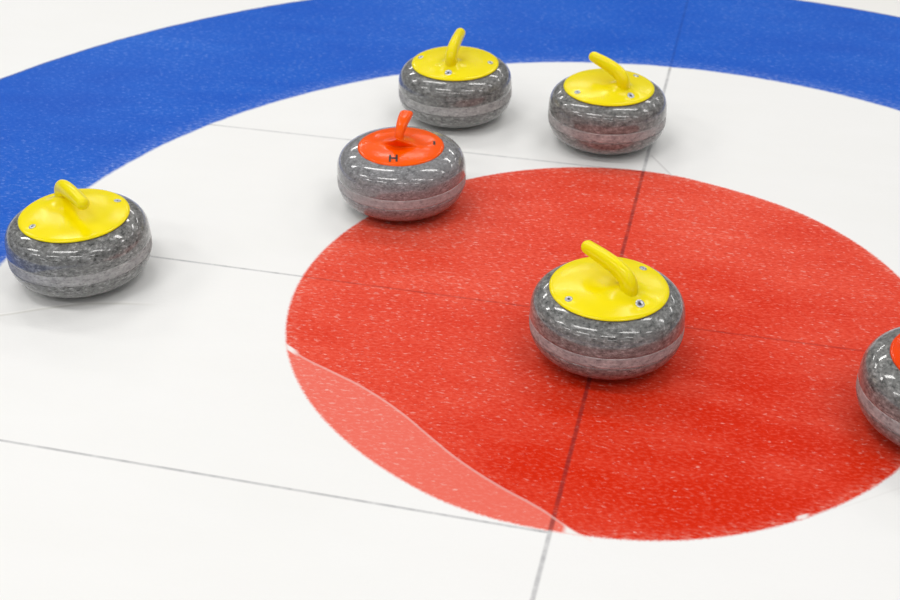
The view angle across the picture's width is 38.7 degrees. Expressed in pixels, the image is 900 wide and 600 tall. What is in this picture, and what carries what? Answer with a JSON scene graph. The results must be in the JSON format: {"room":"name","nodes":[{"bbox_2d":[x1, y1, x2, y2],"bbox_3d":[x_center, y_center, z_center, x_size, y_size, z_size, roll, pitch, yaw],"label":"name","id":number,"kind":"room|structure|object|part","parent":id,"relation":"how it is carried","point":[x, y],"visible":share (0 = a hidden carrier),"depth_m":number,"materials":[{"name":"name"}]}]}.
{"room":"ice rink","nodes":[
{"label":"ice rink","id":0,"kind":"room"},
{"bbox_2d":[0,0,899,599],"bbox_3d":[0.300,0.030,2.444,18.000,0.001,18.000,8,34,12],"label":"floor","id":1,"kind":"structure","parent":0,"point":[298,393],"depth_m":2.44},
{"bbox_2d":[4,179,151,297],"bbox_3d":[-0.732,-0.136,2.514,0.279,0.206,0.279,-22,39,-30],"label":"stone","id":2,"kind":"object","parent":1,"relation":"on","point":[71,241],"visible":1,"depth_m":2.44,"materials":[{"name":"stone"}]},
{"bbox_3d":[-0.730,-0.188,2.477,0.044,0.078,0.142,-22,39,-30],"label":"handle","id":3,"kind":"part","parent":2,"relation":"part of","materials":[{"name":"yellow plastic"}]},
{"bbox_3d":[-0.732,-0.177,2.487,0.212,0.030,0.212,-22,39,-30],"label":"handle","id":4,"kind":"part","parent":2,"relation":"part of","materials":[{"name":"yellow plastic"}]},
{"bbox_2d":[337,110,465,220],"bbox_3d":[-0.105,-0.295,2.763,0.279,0.197,0.279,-22,39,-30],"label":"stone","id":5,"kind":"object","parent":1,"relation":"on","point":[400,172],"visible":1,"depth_m":2.69,"materials":[{"name":"stone"}]},
{"bbox_3d":[-0.105,-0.343,2.732,0.185,0.037,0.185,6,34,10],"label":"handle","id":6,"kind":"part","parent":5,"relation":"part of","materials":[{"name":"orange plastic"}]},
{"bbox_3d":[-0.101,-0.364,2.741,0.030,0.058,0.086,6,34,10],"label":"handle","id":7,"kind":"part","parent":5,"relation":"part of","materials":[{"name":"orange plastic"}]},
{"bbox_2d":[399,28,511,127],"bbox_3d":[0.013,-0.548,3.141,0.279,0.206,0.279,6,34,10],"label":"stone","id":8,"kind":"object","parent":1,"relation":"on","point":[454,85],"visible":1,"depth_m":3.06,"materials":[{"name":"stone"}]},
{"bbox_3d":[0.013,-0.604,3.109,0.044,0.078,0.142,6,34,10],"label":"handle","id":9,"kind":"part","parent":8,"relation":"part of","materials":[{"name":"yellow plastic"}]},
{"bbox_3d":[0.013,-0.589,3.114,0.212,0.030,0.212,6,34,10],"label":"handle","id":10,"kind":"part","parent":8,"relation":"part of","materials":[{"name":"yellow plastic"}]},
{"bbox_2d":[529,240,685,379],"bbox_3d":[0.282,0.007,2.291,0.279,0.206,0.279,-21,39,-29],"label":"stone","id":11,"kind":"object","parent":1,"relation":"on","point":[602,315],"visible":1,"depth_m":2.22,"materials":[{"name":"stone"}]},
{"bbox_3d":[0.282,-0.033,2.264,0.212,0.030,0.212,-21,39,-29],"label":"handle","id":12,"kind":"part","parent":11,"relation":"part of","materials":[{"name":"yellow plastic"}]},
{"bbox_3d":[0.280,-0.048,2.259,0.044,0.078,0.142,-21,39,-29],"label":"handle","id":13,"kind":"part","parent":11,"relation":"part of","materials":[{"name":"yellow plastic"}]},
{"bbox_2d":[548,52,666,154],"bbox_3d":[0.372,-0.470,3.020,0.279,0.206,0.279,-19,38,-26],"label":"stone","id":14,"kind":"object","parent":1,"relation":"on","point":[610,109],"visible":1,"depth_m":2.94,"materials":[{"name":"stone"}]},
{"bbox_3d":[0.372,-0.511,2.993,0.212,0.030,0.212,-19,38,-26],"label":"handle","id":15,"kind":"part","parent":14,"relation":"part of","materials":[{"name":"yellow plastic"}]},
{"bbox_3d":[0.370,-0.525,2.987,0.044,0.078,0.142,-19,38,-26],"label":"handle","id":16,"kind":"part","parent":14,"relation":"part of","materials":[{"name":"yellow plastic"}]},
{"bbox_2d":[856,327,899,445],"bbox_3d":[0.820,0.131,2.109,0.279,0.197,0.279,-15,36,-21],"label":"stone","id":17,"kind":"object","parent":1,"relation":"on","point":[878,377],"visible":1,"depth_m":2.08,"materials":[{"name":"stone"}]},
{"bbox_3d":[0.819,0.083,2.078,0.196,0.037,0.196,20,38,28],"label":"handle","id":18,"kind":"part","parent":17,"relation":"part of","materials":[{"name":"red plastic"}]}
]}

